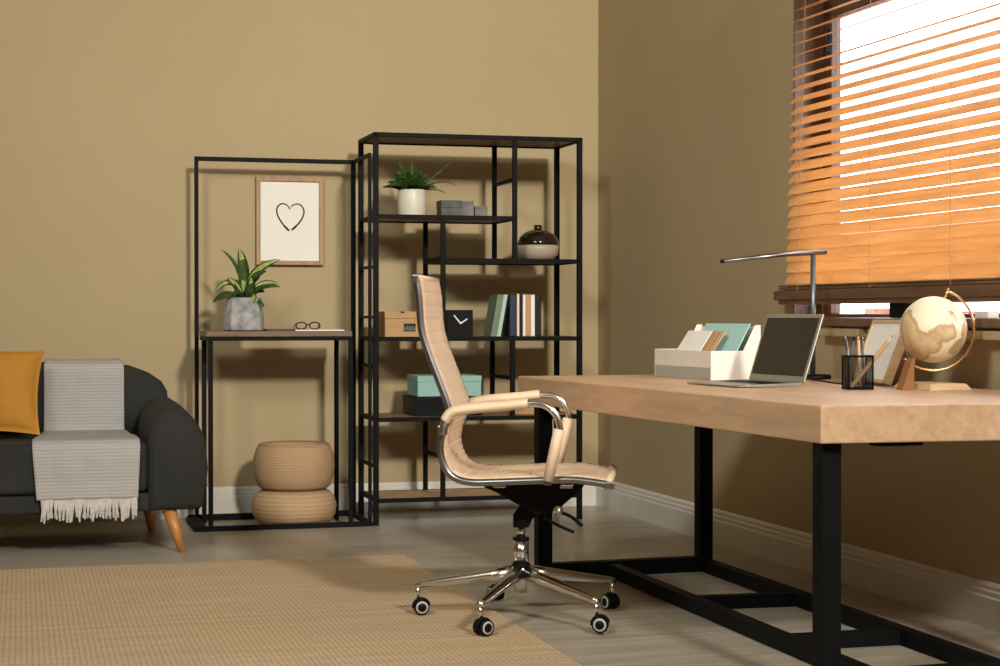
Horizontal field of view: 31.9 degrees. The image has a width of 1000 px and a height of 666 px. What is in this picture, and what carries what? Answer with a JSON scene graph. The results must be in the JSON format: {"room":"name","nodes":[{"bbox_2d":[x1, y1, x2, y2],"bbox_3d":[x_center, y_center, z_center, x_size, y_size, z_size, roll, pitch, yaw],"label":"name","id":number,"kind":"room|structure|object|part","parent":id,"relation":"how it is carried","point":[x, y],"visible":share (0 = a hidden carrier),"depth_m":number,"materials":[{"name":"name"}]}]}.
{"room":"office","nodes":[
{"label":"office","id":0,"kind":"room"},
{"bbox_2d":[0,0,597,486],"bbox_3d":[-2.470,-1.787,8.443,6.650,5.400,0.151,0,1,-15],"label":"wall","id":1,"kind":"structure","parent":0,"point":[107,107],"depth_m":8.74,"materials":[{"name":"paint"}]},
{"bbox_2d":[256,176,322,264],"bbox_3d":[-1.051,-0.559,8.747,0.336,0.438,0.028,0,1,-15],"label":"picture frame","id":2,"kind":"object","parent":1,"relation":"attached to","point":[289,210],"visible":0.98,"depth_m":8.74,"materials":[{"name":"paper"}]},
{"bbox_2d":[0,481,595,522],"bbox_3d":[-2.471,0.840,8.382,6.200,0.147,0.018,0,1,-15],"label":"baseboard","id":3,"kind":"structure","parent":1,"relation":"attached to","point":[235,499],"depth_m":8.85,"materials":[{"name":"paint"}]},
{"bbox_2d":[0,505,999,665],"bbox_3d":[0.214,1.028,2.193,8.200,0.100,14.400,0,1,-19],"label":"floor","id":4,"kind":"structure","parent":0,"point":[645,629],"depth_m":7.10,"materials":[{"name":"laminate"}]},
{"bbox_2d":[0,362,207,552],"bbox_3d":[-2.317,0.532,7.534,2.016,0.791,0.920,0,1,-15],"label":"sofa","id":5,"kind":"object","parent":4,"relation":"on","point":[173,470],"visible":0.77,"depth_m":7.32,"materials":[{"name":"grey fabric"}]},
{"bbox_2d":[0,350,43,434],"bbox_3d":[-2.166,0.247,7.505,0.414,0.378,0.209,0,1,-15],"label":"cushion","id":6,"kind":"object","parent":5,"relation":"on","point":[19,370],"visible":1,"depth_m":7.47,"materials":[{"name":"yellow fabric"}]},
{"bbox_2d":[0,433,147,495],"bbox_3d":[-2.300,0.561,7.427,1.542,0.210,0.665,0,1,-15],"label":"seat cushion","id":7,"kind":"object","parent":5,"relation":"on","point":[17,478],"depth_m":7.18,"materials":[{"name":"grey fabric"}]},
{"bbox_3d":[-2.401,0.296,7.835,1.785,0.326,0.290,0,1,-15],"label":"backrest","id":8,"kind":"part","parent":5,"relation":"part of","materials":[{"name":"grey fabric"}]},
{"bbox_2d":[32,359,139,523],"bbox_3d":[-1.828,0.450,7.669,0.435,0.654,0.959,0,1,-15],"label":"throw blanket","id":9,"kind":"object","parent":5,"relation":"on","point":[84,454],"visible":1,"depth_m":7.27,"materials":[{"name":"grey fabric"}]},
{"bbox_3d":[-1.623,0.825,8.045,0.075,0.191,0.066,0,1,-15],"label":"leg","id":10,"kind":"part","parent":5,"relation":"part of","materials":[{"name":"brown wood"}]},
{"bbox_3d":[-1.460,0.513,7.740,0.253,0.454,0.865,0,1,-15],"label":"arm","id":11,"kind":"part","parent":5,"relation":"part of","materials":[{"name":"grey fabric"}]},
{"bbox_3d":[-1.376,0.831,7.383,0.099,0.196,0.066,0,1,-15],"label":"leg","id":12,"kind":"part","parent":5,"relation":"part of","materials":[{"name":"brown wood"}]},
{"bbox_2d":[199,331,352,525],"bbox_3d":[-1.068,0.452,8.339,0.689,0.924,0.327,0,1,-15],"label":"console table","id":13,"kind":"object","parent":4,"relation":"on","point":[210,336],"visible":0.98,"depth_m":8.25,"materials":[{"name":"black metal"}]},
{"bbox_3d":[-1.420,0.474,8.397,0.021,0.880,0.021,0,1,-15],"label":"leg","id":14,"kind":"part","parent":13,"relation":"part of","materials":[{"name":"black metal"}]},
{"bbox_3d":[-1.341,0.477,8.110,0.021,0.880,0.021,0,1,-15],"label":"leg","id":15,"kind":"part","parent":13,"relation":"part of","materials":[{"name":"black metal"}]},
{"bbox_2d":[212,248,279,330],"bbox_3d":[-1.198,-0.206,8.285,0.322,0.393,0.194,0,1,-15],"label":"potted plant","id":16,"kind":"object","parent":13,"relation":"on","point":[243,311],"visible":1,"depth_m":8.24,"materials":[{"name":"green plant"}]},
{"bbox_3d":[-1.212,-0.089,8.282,0.181,0.158,0.181,0,1,-38],"label":"pot","id":17,"kind":"part","parent":16,"relation":"part of","materials":[{"name":"grey concrete"}]},
{"bbox_3d":[-1.071,0.025,8.333,0.683,0.018,0.322,0,1,-15],"label":"apron frame","id":18,"kind":"part","parent":13,"relation":"part of","materials":[{"name":"black metal"}]},
{"bbox_2d":[263,329,308,330],"bbox_3d":[-1.027,-0.015,8.375,0.200,0.009,0.140,0,1,-15],"label":"notebook","id":19,"kind":"object","parent":13,"relation":"on","point":[264,329],"visible":0.74,"depth_m":8.30,"materials":[{"name":"paper"}]},
{"bbox_2d":[295,329,343,330],"bbox_3d":[-0.866,-0.013,8.357,0.230,0.006,0.180,0,1,-11],"label":"magazine","id":20,"kind":"object","parent":13,"relation":"on","point":[309,329],"visible":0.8,"depth_m":8.28,"materials":[{"name":"paper"}]},
{"bbox_2d":[294,322,320,329],"bbox_3d":[-0.922,-0.035,8.356,0.127,0.038,0.114,0,1,-15],"label":"eyeglasses","id":21,"kind":"object","parent":20,"relation":"on","point":[319,325],"visible":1,"depth_m":8.30,"materials":[{"name":"black plastic"}]},
{"bbox_3d":[-0.800,0.472,8.567,0.021,0.880,0.021,0,1,-15],"label":"leg","id":22,"kind":"part","parent":13,"relation":"part of","materials":[{"name":"black metal"}]},
{"bbox_3d":[-0.706,0.475,8.284,0.021,0.880,0.021,0,1,-15],"label":"leg","id":23,"kind":"part","parent":13,"relation":"part of","materials":[{"name":"black metal"}]},
{"bbox_2d":[186,153,372,531],"bbox_3d":[-1.064,0.030,8.382,0.832,1.768,0.462,0,1,-15],"label":"frame","id":24,"kind":"object","parent":4,"relation":"on","point":[195,521],"visible":0.92,"depth_m":8.47,"materials":[{"name":"black metal"}]},
{"bbox_3d":[-1.471,0.029,8.486,0.019,1.768,0.019,0,1,-15],"label":"post","id":25,"kind":"part","parent":24,"relation":"part of","materials":[{"name":"black metal"}]},
{"bbox_3d":[-1.099,-0.846,8.580,0.791,0.021,0.020,0,1,-15],"label":"rail","id":26,"kind":"part","parent":24,"relation":"part of","materials":[{"name":"black metal"}]},
{"bbox_3d":[-1.064,0.899,8.391,0.832,0.030,0.462,0,1,-15],"label":"rail","id":27,"kind":"part","parent":24,"relation":"part of","materials":[{"name":"black metal"}]},
{"bbox_3d":[-0.729,0.027,8.692,0.022,1.768,0.022,0,1,-15],"label":"post","id":28,"kind":"part","parent":24,"relation":"part of","materials":[{"name":"black metal"}]},
{"bbox_3d":[-0.671,-0.846,8.485,0.015,0.018,0.390,0,1,-15],"label":"rail","id":29,"kind":"part","parent":24,"relation":"part of","materials":[{"name":"black metal"}]},
{"bbox_3d":[-0.617,0.031,8.299,0.015,1.768,0.015,0,1,-15],"label":"post","id":30,"kind":"part","parent":24,"relation":"part of","materials":[{"name":"black metal"}]},
{"bbox_2d":[0,555,581,665],"bbox_3d":[-2.042,0.945,5.151,4.306,0.005,3.212,0,1,-15],"label":"jute rug","id":31,"kind":"object","parent":4,"relation":"on","point":[358,610],"visible":0.93,"depth_m":5.72,"materials":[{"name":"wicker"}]},
{"bbox_2d":[411,274,619,635],"bbox_3d":[0.045,0.375,5.747,0.700,1.122,0.747,0,1,5],"label":"office chair","id":32,"kind":"object","parent":31,"relation":"on","point":[538,489],"visible":1,"depth_m":5.64,"materials":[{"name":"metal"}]},
{"bbox_3d":[-0.273,0.861,5.810,0.012,0.048,0.013,0,1,-9],"label":"stem","id":33,"kind":"part","parent":32,"relation":"part of","materials":[{"name":"silver metal"}]},
{"bbox_2d":[412,597,430,607],"bbox_3d":[-0.262,0.895,5.812,0.061,0.036,0.016,0,1,-9],"label":"hood","id":34,"kind":"object","parent":32,"relation":"attached to","point":[420,602],"depth_m":5.79,"materials":[{"name":"black plastic"}]},
{"bbox_3d":[-0.116,0.803,5.779,0.333,0.087,0.050,0,1,11],"label":"leg","id":35,"kind":"part","parent":32,"relation":"part of","materials":[{"name":"silver metal"}]},
{"bbox_3d":[-0.061,0.865,5.421,0.012,0.048,0.013,0,1,-38],"label":"stem","id":36,"kind":"part","parent":32,"relation":"part of","materials":[{"name":"silver metal"}]},
{"bbox_2d":[474,617,489,629],"bbox_3d":[-0.052,0.899,5.429,0.061,0.036,0.016,0,1,-38],"label":"hood","id":37,"kind":"object","parent":32,"relation":"attached to","point":[481,623],"depth_m":5.41,"materials":[{"name":"black plastic"}]},
{"bbox_3d":[-0.001,0.805,5.569,0.050,0.087,0.333,0,1,22],"label":"leg","id":38,"kind":"part","parent":32,"relation":"part of","materials":[{"name":"silver metal"}]},
{"bbox_3d":[0.034,0.157,5.474,0.620,0.656,0.023,0,1,5],"label":"rail","id":39,"kind":"part","parent":32,"relation":"part of","materials":[{"name":"fabric"}]},
{"bbox_3d":[0.079,0.151,6.002,0.620,0.656,0.023,0,1,5],"label":"rail","id":40,"kind":"part","parent":32,"relation":"part of","materials":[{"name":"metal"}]},
{"bbox_2d":[513,505,538,527],"bbox_3d":[0.102,0.595,5.739,0.113,0.078,0.090,0,1,5],"label":"socket","id":41,"kind":"object","parent":32,"relation":"attached to","point":[522,517],"depth_m":5.70,"materials":[{"name":"black plastic"}]},
{"bbox_3d":[0.186,0.569,5.613,0.032,0.032,0.035,0,1,5],"label":"tension knob","id":42,"kind":"part","parent":32,"relation":"part of","materials":[{"name":"silver metal"}]},
{"bbox_3d":[0.183,0.611,5.582,0.022,0.048,0.138,-1,1,-43],"label":"lever","id":43,"kind":"part","parent":32,"relation":"part of","materials":[{"name":"black plastic"}]},
{"bbox_3d":[0.195,0.805,5.604,0.050,0.087,0.333,-1,1,-42],"label":"leg","id":44,"kind":"part","parent":32,"relation":"part of","materials":[{"name":"silver metal"}]},
{"bbox_3d":[0.220,0.591,5.587,0.014,0.048,0.121,-1,1,-42],"label":"lever","id":45,"kind":"part","parent":32,"relation":"part of","materials":[{"name":"black plastic"}]},
{"bbox_3d":[0.237,0.803,5.830,0.333,0.087,0.050,0,1,-27],"label":"leg","id":46,"kind":"part","parent":32,"relation":"part of","materials":[{"name":"silver metal"}]},
{"bbox_3d":[0.302,0.865,5.486,0.012,0.048,0.013,0,1,8],"label":"stem","id":47,"kind":"part","parent":32,"relation":"part of","materials":[{"name":"silver metal"}]},
{"bbox_2d":[590,614,609,625],"bbox_3d":[0.314,0.899,5.485,0.061,0.036,0.016,0,1,8],"label":"hood","id":48,"kind":"object","parent":32,"relation":"attached to","point":[598,619],"depth_m":5.46,"materials":[{"name":"black plastic"}]},
{"bbox_3d":[0.341,0.476,5.448,0.030,0.026,0.026,0,1,5],"label":"rail","id":49,"kind":"part","parent":32,"relation":"part of","materials":[{"name":"silver metal"}]},
{"bbox_2d":[606,592,616,603],"bbox_3d":[0.372,0.894,5.913,0.016,0.036,0.061,0,1,-32],"label":"hood","id":50,"kind":"object","parent":32,"relation":"attached to","point":[611,598],"depth_m":5.89,"materials":[{"name":"black plastic"}]},
{"bbox_3d":[0.379,0.860,5.903,0.013,0.048,0.012,0,1,-32],"label":"stem","id":51,"kind":"part","parent":32,"relation":"part of","materials":[{"name":"silver metal"}]},
{"bbox_2d":[251,488,336,523],"bbox_3d":[-0.988,0.829,8.394,0.408,0.170,0.408,0,1,-15],"label":"pouf","id":52,"kind":"object","parent":4,"relation":"on","point":[318,505],"visible":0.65,"depth_m":8.23,"materials":[{"name":"wicker"}]},
{"bbox_2d":[253,440,334,490],"bbox_3d":[-0.988,0.633,8.392,0.390,0.213,0.390,0,1,-15],"label":"pouf","id":53,"kind":"object","parent":52,"relation":"on","point":[290,465],"visible":1,"depth_m":8.23,"materials":[{"name":"wicker"}]},
{"bbox_2d":[358,132,582,525],"bbox_3d":[-0.149,-0.022,8.615,1.038,1.866,0.400,0,1,-15],"label":"shelving unit","id":54,"kind":"object","parent":4,"relation":"on","point":[425,494],"visible":0.83,"depth_m":8.55,"materials":[{"name":"black metal"}]},
{"bbox_3d":[-0.688,-0.021,8.662,0.024,1.864,0.024,0,1,-15],"label":"post","id":55,"kind":"part","parent":54,"relation":"part of","materials":[{"name":"black metal"}]},
{"bbox_3d":[-0.589,-0.017,8.300,0.024,1.864,0.024,0,1,-15],"label":"post","id":56,"kind":"part","parent":54,"relation":"part of","materials":[{"name":"black metal"}]},
{"bbox_2d":[379,311,418,336],"bbox_3d":[-0.494,-0.044,8.541,0.199,0.122,0.287,0,1,-15],"label":"shoebox","id":57,"kind":"object","parent":54,"relation":"on","point":[391,323],"visible":0.67,"depth_m":8.40,"materials":[{"name":"brown"}]},
{"bbox_3d":[-0.494,-0.088,8.540,0.199,0.034,0.286,0,1,-15],"label":"lid","id":58,"kind":"part","parent":57,"relation":"part of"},
{"bbox_2d":[382,158,454,214],"bbox_3d":[-0.421,-0.712,8.548,0.262,0.292,0.337,1,1,41],"label":"potted fern","id":59,"kind":"object","parent":54,"relation":"on","point":[411,186],"visible":1,"depth_m":8.48,"materials":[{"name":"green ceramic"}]},
{"bbox_2d":[398,189,425,214],"bbox_3d":[-0.429,-0.632,8.532,0.140,0.132,0.140,0,1,-15],"label":"pot","id":60,"kind":"object","parent":59,"relation":"on","point":[410,201],"depth_m":8.47,"materials":[{"name":"white ceramic"}]},
{"bbox_3d":[-0.305,-0.556,8.567,0.696,0.020,0.400,0,1,-15],"label":"shelf frame","id":61,"kind":"part","parent":54,"relation":"part of","materials":[{"name":"black metal"}]},
{"bbox_2d":[403,395,481,415],"bbox_3d":[-0.283,0.353,8.608,0.340,0.092,0.272,0,1,-15],"label":"storage box","id":62,"kind":"object","parent":54,"relation":"on","point":[412,405],"visible":0.52,"depth_m":8.46,"materials":[{"name":"cardboard"}]},
{"bbox_3d":[-0.283,0.322,8.607,0.340,0.029,0.272,0,1,-15],"label":"lid","id":63,"kind":"part","parent":62,"relation":"part of","materials":[{"name":"black plastic"}]},
{"bbox_2d":[407,374,480,396],"bbox_3d":[-0.276,0.256,8.604,0.319,0.100,0.242,0,1,-15],"label":"storage box","id":64,"kind":"object","parent":62,"relation":"on","point":[419,385],"visible":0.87,"depth_m":8.51,"materials":[{"name":"cardboard"}]},
{"bbox_3d":[-0.276,0.221,8.603,0.319,0.029,0.242,0,1,-15],"label":"lid","id":65,"kind":"part","parent":64,"relation":"part of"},
{"bbox_2d":[436,200,461,214],"bbox_3d":[-0.247,-0.605,8.530,0.106,0.078,0.102,0,1,-15],"label":"storage box","id":66,"kind":"object","parent":54,"relation":"on","point":[444,207],"visible":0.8,"depth_m":8.48,"materials":[{"name":"cardboard"}]},
{"bbox_3d":[-0.247,-0.626,8.530,0.106,0.035,0.102,0,1,-15],"label":"lid","id":67,"kind":"part","parent":66,"relation":"part of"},
{"bbox_2d":[446,310,472,336],"bbox_3d":[-0.200,-0.048,8.558,0.132,0.130,0.042,0,1,-15],"label":"desk clock","id":68,"kind":"object","parent":54,"relation":"on","point":[459,323],"visible":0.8,"depth_m":8.54,"materials":[{"name":"black plastic"}]},
{"bbox_2d":[462,201,473,215],"bbox_3d":[-0.170,-0.605,8.572,0.062,0.078,0.102,0,1,-15],"label":"storage box","id":69,"kind":"object","parent":54,"relation":"on","point":[467,206],"visible":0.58,"depth_m":8.52,"materials":[{"name":"cardboard"}]},
{"bbox_3d":[-0.149,0.794,8.623,1.018,0.020,0.400,0,1,-15],"label":"shelf frame","id":70,"kind":"part","parent":54,"relation":"part of","materials":[{"name":"black metal"}]},
{"bbox_3d":[-0.149,-0.945,8.605,1.038,0.020,0.400,0,1,-15],"label":"frame","id":71,"kind":"part","parent":54,"relation":"part of","materials":[{"name":"black metal"}]},
{"bbox_3d":[-0.149,0.409,8.619,1.018,0.020,0.400,0,1,-15],"label":"shelf frame","id":72,"kind":"part","parent":54,"relation":"part of","materials":[{"name":"black metal"}]},
{"bbox_3d":[-0.149,0.026,8.615,1.018,0.020,0.400,0,1,-15],"label":"shelf frame","id":73,"kind":"part","parent":54,"relation":"part of","materials":[{"name":"black metal"}]},
{"bbox_2d":[474,206,487,215],"bbox_3d":[-0.102,-0.592,8.570,0.064,0.052,0.082,0,1,-15],"label":"storage box","id":74,"kind":"object","parent":54,"relation":"on","point":[478,210],"visible":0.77,"depth_m":8.53,"materials":[{"name":"cardboard"}]},
{"bbox_3d":[-0.102,-0.613,8.570,0.064,0.011,0.082,0,1,-15],"label":"lid","id":75,"kind":"part","parent":74,"relation":"part of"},
{"bbox_2d":[483,295,503,335],"bbox_3d":[-0.033,-0.087,8.620,0.066,0.204,0.150,0,1,-15],"label":"book","id":76,"kind":"object","parent":54,"relation":"on","point":[495,301],"visible":1,"depth_m":8.56,"materials":[{"name":"paper"}]},
{"bbox_3d":[0.005,-0.351,8.654,0.698,0.020,0.400,0,1,-15],"label":"shelf frame","id":77,"kind":"part","parent":54,"relation":"part of","materials":[{"name":"black metal"}]},
{"bbox_2d":[497,295,507,335],"bbox_3d":[-0.008,-0.087,8.627,0.055,0.204,0.150,0,1,-15],"label":"book","id":78,"kind":"object","parent":54,"relation":"on","point":[504,296],"visible":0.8,"depth_m":8.55,"materials":[{"name":"paper"}]},
{"bbox_2d":[501,295,509,335],"bbox_3d":[0.006,-0.085,8.631,0.045,0.200,0.150,0,1,-15],"label":"book","id":79,"kind":"object","parent":54,"relation":"on","point":[508,296],"visible":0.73,"depth_m":8.56,"materials":[{"name":"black paper"}]},
{"bbox_2d":[502,294,515,335],"bbox_3d":[0.045,-0.087,8.641,0.033,0.207,0.150,0,1,-15],"label":"book","id":80,"kind":"object","parent":54,"relation":"on","point":[510,322],"visible":0.8,"depth_m":8.57,"materials":[{"name":"paper"}]},
{"bbox_2d":[516,294,519,335],"bbox_3d":[0.069,-0.089,8.648,0.014,0.210,0.150,0,1,-15],"label":"book","id":81,"kind":"object","parent":54,"relation":"on","point":[517,295],"visible":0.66,"depth_m":8.58,"materials":[{"name":"paper"}]},
{"bbox_2d":[507,407,533,414],"bbox_3d":[0.101,0.384,8.636,0.112,0.030,0.102,0,1,-15],"label":"storage box","id":82,"kind":"object","parent":54,"relation":"on","point":[528,410],"visible":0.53,"depth_m":8.59,"materials":[{"name":"cardboard"}]},
{"bbox_2d":[520,294,522,335],"bbox_3d":[0.085,-0.087,8.652,0.014,0.206,0.150,0,1,-15],"label":"book","id":83,"kind":"object","parent":54,"relation":"on","point":[521,295],"visible":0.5,"depth_m":8.58,"materials":[{"name":"black paper"}]},
{"bbox_2d":[523,294,525,335],"bbox_3d":[0.099,-0.087,8.656,0.014,0.206,0.150,0,1,-15],"label":"book","id":84,"kind":"object","parent":54,"relation":"on","point":[524,295],"visible":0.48,"depth_m":8.59,"materials":[{"name":"paper"}]},
{"bbox_2d":[526,294,529,335],"bbox_3d":[0.118,-0.088,8.662,0.022,0.208,0.150,0,1,-15],"label":"book","id":85,"kind":"object","parent":54,"relation":"on","point":[527,295],"visible":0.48,"depth_m":8.59,"materials":[{"name":"paper"}]},
{"bbox_2d":[530,294,534,335],"bbox_3d":[0.141,-0.087,8.668,0.021,0.206,0.150,0,1,-15],"label":"book","id":86,"kind":"object","parent":54,"relation":"on","point":[532,297],"visible":0.48,"depth_m":8.60,"materials":[{"name":"paper"}]},
{"bbox_2d":[531,294,540,335],"bbox_3d":[0.168,-0.088,8.675,0.030,0.208,0.150,0,1,-15],"label":"book","id":87,"kind":"object","parent":54,"relation":"on","point":[537,296],"visible":0.57,"depth_m":8.61,"materials":[{"name":"black paper"}]},
{"bbox_2d":[517,225,558,258],"bbox_3d":[0.189,-0.450,8.703,0.208,0.176,0.208,0,1,-15],"label":"lidded bowl","id":88,"kind":"object","parent":54,"relation":"on","point":[537,243],"visible":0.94,"depth_m":8.63,"materials":[{"name":"beige ceramic"}]},
{"bbox_3d":[0.189,-0.476,8.703,0.207,0.078,0.207,0,1,-15],"label":"lid","id":89,"kind":"part","parent":88,"relation":"part of","materials":[{"name":"brown ceramic"}]},
{"bbox_3d":[0.189,-0.524,8.702,0.042,0.026,0.042,0,1,-15],"label":"knob","id":90,"kind":"part","parent":88,"relation":"part of","materials":[{"name":"brown ceramic"}]},
{"bbox_3d":[0.290,-0.024,8.930,0.024,1.864,0.024,0,1,-15],"label":"post","id":91,"kind":"part","parent":54,"relation":"part of","materials":[{"name":"black metal"}]},
{"bbox_3d":[0.389,-0.020,8.568,0.024,1.864,0.024,0,1,-15],"label":"post","id":92,"kind":"part","parent":54,"relation":"part of","materials":[{"name":"black metal"}]},
{"bbox_2d":[518,375,999,665],"bbox_3d":[0.924,0.558,5.713,1.020,0.767,2.385,0,1,-18],"label":"desk","id":93,"kind":"object","parent":4,"relation":"on","point":[825,415],"visible":0.78,"depth_m":5.24,"materials":[{"name":"brown wood"}]},
{"bbox_3d":[0.164,0.598,6.639,0.056,0.668,0.056,0,1,-18],"label":"leg","id":94,"kind":"part","parent":93,"relation":"part of","materials":[{"name":"black metal"}]},
{"bbox_3d":[0.480,0.902,6.744,0.609,0.058,0.050,0,1,-18],"label":"floor rail","id":95,"kind":"part","parent":93,"relation":"part of","materials":[{"name":"black metal"}]},
{"bbox_3d":[0.796,0.596,6.845,0.056,0.668,0.056,0,1,-18],"label":"leg","id":96,"kind":"part","parent":93,"relation":"part of","materials":[{"name":"black metal"}]},
{"bbox_2d":[655,324,760,379],"bbox_3d":[0.763,0.068,6.478,0.200,0.196,0.462,0,1,-21],"label":"desk organizer","id":97,"kind":"object","parent":93,"relation":"on","point":[689,364],"visible":0.79,"depth_m":6.29,"materials":[{"name":"wood"}]},
{"bbox_2d":[677,330,712,350],"bbox_3d":[0.707,0.056,6.510,0.094,0.128,0.190,0,1,-21],"label":"folder","id":98,"kind":"object","parent":97,"relation":"in","point":[693,340],"visible":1,"depth_m":6.51,"materials":[{"name":"paper"}]},
{"bbox_2d":[692,330,718,350],"bbox_3d":[0.722,0.056,6.492,0.094,0.128,0.215,0,1,-21],"label":"folder","id":99,"kind":"object","parent":97,"relation":"in","point":[713,335],"visible":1,"depth_m":6.41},
{"bbox_2d":[707,331,725,350],"bbox_3d":[0.741,0.056,6.469,0.094,0.128,0.230,0,1,-21],"label":"folder","id":100,"kind":"object","parent":97,"relation":"in","point":[720,334],"visible":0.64,"depth_m":6.38,"materials":[{"name":"brown paper"}]},
{"bbox_2d":[703,323,750,350],"bbox_3d":[0.803,0.043,6.455,0.089,0.155,0.340,0,1,-21],"label":"folder","id":101,"kind":"object","parent":97,"relation":"in","point":[732,339],"visible":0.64,"depth_m":6.39,"materials":[{"name":"teal paper"}]},
{"bbox_3d":[0.717,0.916,5.683,0.045,0.049,2.082,0,1,-16],"label":"long rail","id":102,"kind":"part","parent":93,"relation":"part of","materials":[{"name":"black metal"}]},
{"bbox_2d":[687,314,823,386],"bbox_3d":[0.843,0.055,5.797,0.316,0.235,0.352,0,1,-22],"label":"laptop","id":103,"kind":"object","parent":93,"relation":"on","point":[787,343],"visible":1,"depth_m":5.81,"materials":[{"name":"silver metal"}]},
{"bbox_3d":[0.953,0.049,5.842,0.078,0.224,0.352,0,1,-22],"label":"lid","id":104,"kind":"part","parent":103,"relation":"part of","materials":[{"name":"silver metal"}]},
{"bbox_2d":[720,249,840,384],"bbox_3d":[1.125,-0.067,6.140,0.421,0.473,0.587,0,1,-36],"label":"desk lamp","id":105,"kind":"object","parent":93,"relation":"on","point":[812,376],"visible":0.84,"depth_m":6.34,"materials":[{"name":"grey metal"}]},
{"bbox_3d":[0.991,-0.277,6.313,0.414,0.056,0.030,0,1,-19],"label":"arm","id":106,"kind":"part","parent":105,"relation":"part of","materials":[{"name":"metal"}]},
{"bbox_3d":[0.858,0.619,4.596,0.056,0.668,0.056,0,1,-18],"label":"leg","id":107,"kind":"part","parent":93,"relation":"part of","materials":[{"name":"black metal"}]},
{"bbox_3d":[1.089,0.915,5.805,0.045,0.049,2.082,0,1,-16],"label":"long rail","id":108,"kind":"part","parent":93,"relation":"part of","materials":[{"name":"black metal"}]},
{"bbox_2d":[841,355,873,389],"bbox_3d":[1.120,0.122,5.481,0.083,0.107,0.083,0,1,-5],"label":"pen holder","id":109,"kind":"object","parent":93,"relation":"on","point":[845,376],"visible":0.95,"depth_m":5.45,"materials":[{"name":"black metal"}]},
{"bbox_2d":[844,336,852,381],"bbox_3d":[1.097,0.090,5.486,0.037,0.161,0.009,0,1,25],"label":"pen","id":110,"kind":"object","parent":109,"relation":"in","point":[845,338],"visible":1,"depth_m":5.49,"materials":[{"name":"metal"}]},
{"bbox_2d":[845,337,854,385],"bbox_3d":[1.100,0.091,5.500,0.035,0.159,0.008,0,1,-5],"label":"pen","id":111,"kind":"object","parent":109,"relation":"in","point":[853,341],"visible":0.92,"depth_m":5.50,"materials":[{"name":"black plastic"}]},
{"bbox_2d":[857,336,861,386],"bbox_3d":[1.127,0.090,5.487,0.015,0.160,0.009,0,1,-5],"label":"pen","id":112,"kind":"object","parent":109,"relation":"in","point":[858,337],"visible":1,"depth_m":5.48,"materials":[{"name":"brown wood"}]},
{"bbox_2d":[861,337,864,386],"bbox_3d":[1.142,0.091,5.504,0.012,0.158,0.008,0,1,22],"label":"pen","id":113,"kind":"object","parent":109,"relation":"in","point":[862,339],"visible":0.89,"depth_m":5.50,"materials":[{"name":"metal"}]},
{"bbox_2d":[850,336,892,386],"bbox_3d":[1.159,0.089,5.460,0.142,0.167,0.012,0,1,-8],"label":"pencil","id":114,"kind":"object","parent":109,"relation":"in","point":[887,341],"visible":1,"depth_m":5.46,"materials":[{"name":"brown wood"}]},
{"bbox_2d":[856,320,906,385],"bbox_3d":[1.293,0.064,5.845,0.150,0.217,0.260,0,1,-13],"label":"photo frame","id":115,"kind":"object","parent":93,"relation":"on","point":[888,366],"visible":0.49,"depth_m":5.80,"materials":[{"name":"brown wood"}]},
{"bbox_2d":[893,288,974,390],"bbox_3d":[1.355,0.017,5.494,0.253,0.318,0.223,0,1,-19],"label":"globe","id":116,"kind":"object","parent":93,"relation":"on","point":[933,329],"visible":1,"depth_m":5.42,"materials":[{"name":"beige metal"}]},
{"bbox_3d":[1.204,0.923,4.711,0.671,0.058,0.050,0,1,-18],"label":"floor rail","id":117,"kind":"part","parent":93,"relation":"part of","materials":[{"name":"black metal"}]},
{"bbox_2d":[598,0,999,583],"bbox_3d":[2.550,-1.726,2.537,0.200,5.400,14.100,0,1,-16],"label":"wall","id":118,"kind":"structure","parent":0,"point":[695,97],"depth_m":7.62,"materials":[{"name":"paint"}]},
{"bbox_2d":[596,481,999,632],"bbox_3d":[2.378,0.898,2.765,0.018,0.147,13.382,0,1,-16],"label":"baseboard","id":119,"kind":"structure","parent":118,"relation":"attached to","point":[968,599],"depth_m":6.49,"materials":[{"name":"paint"}]},
{"bbox_2d":[793,0,999,339],"bbox_3d":[1.572,-0.700,5.737,0.220,1.439,2.570,0,1,-16],"label":"window","id":120,"kind":"structure","parent":118,"relation":"in","point":[851,315],"depth_m":6.47,"materials":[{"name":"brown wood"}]},
{"bbox_3d":[1.568,-0.694,6.011,0.045,1.255,1.900,0,1,-16],"label":"sash","id":121,"kind":"part","parent":120,"relation":"part of","materials":[{"name":"brown wood"}]},
{"bbox_2d":[774,0,999,304],"bbox_3d":[1.481,-0.839,5.680,0.075,1.479,2.615,0,1,-16],"label":"blind","id":122,"kind":"object","parent":120,"relation":"attached to","point":[914,263],"visible":0.98,"depth_m":6.02,"materials":[{"name":"brown wood"}]},
{"bbox_3d":[1.155,-0.844,6.692,0.002,1.370,0.082,0,1,-16],"label":"ladder cord","id":123,"kind":"part","parent":122,"relation":"part of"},
{"bbox_3d":[1.306,-0.839,6.173,0.002,1.370,0.002,0,1,14],"label":"ladder cord","id":124,"kind":"part","parent":122,"relation":"part of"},
{"bbox_3d":[1.478,-0.127,5.686,0.064,0.054,2.615,0,1,-16],"label":"rail","id":125,"kind":"part","parent":122,"relation":"part of","materials":[{"name":"brown wood"}]},
{"bbox_3d":[1.457,-0.833,5.655,0.002,1.370,0.002,1,1,44],"label":"ladder cord","id":126,"kind":"part","parent":122,"relation":"part of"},
{"bbox_2d":[889,303,911,317],"bbox_3d":[1.433,-0.078,6.044,0.056,0.052,0.260,0,1,-16],"label":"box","id":127,"kind":"object","parent":120,"relation":"on","point":[896,310],"visible":0.36,"depth_m":6.10,"materials":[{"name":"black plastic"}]},
{"bbox_2d":[975,311,998,317],"bbox_3d":[1.542,-0.058,5.546,0.040,0.022,0.075,0,1,-16],"label":"book","id":128,"kind":"object","parent":120,"relation":"on","point":[978,314],"visible":0.96,"depth_m":5.51,"materials":[{"name":"paper"}]}
]}

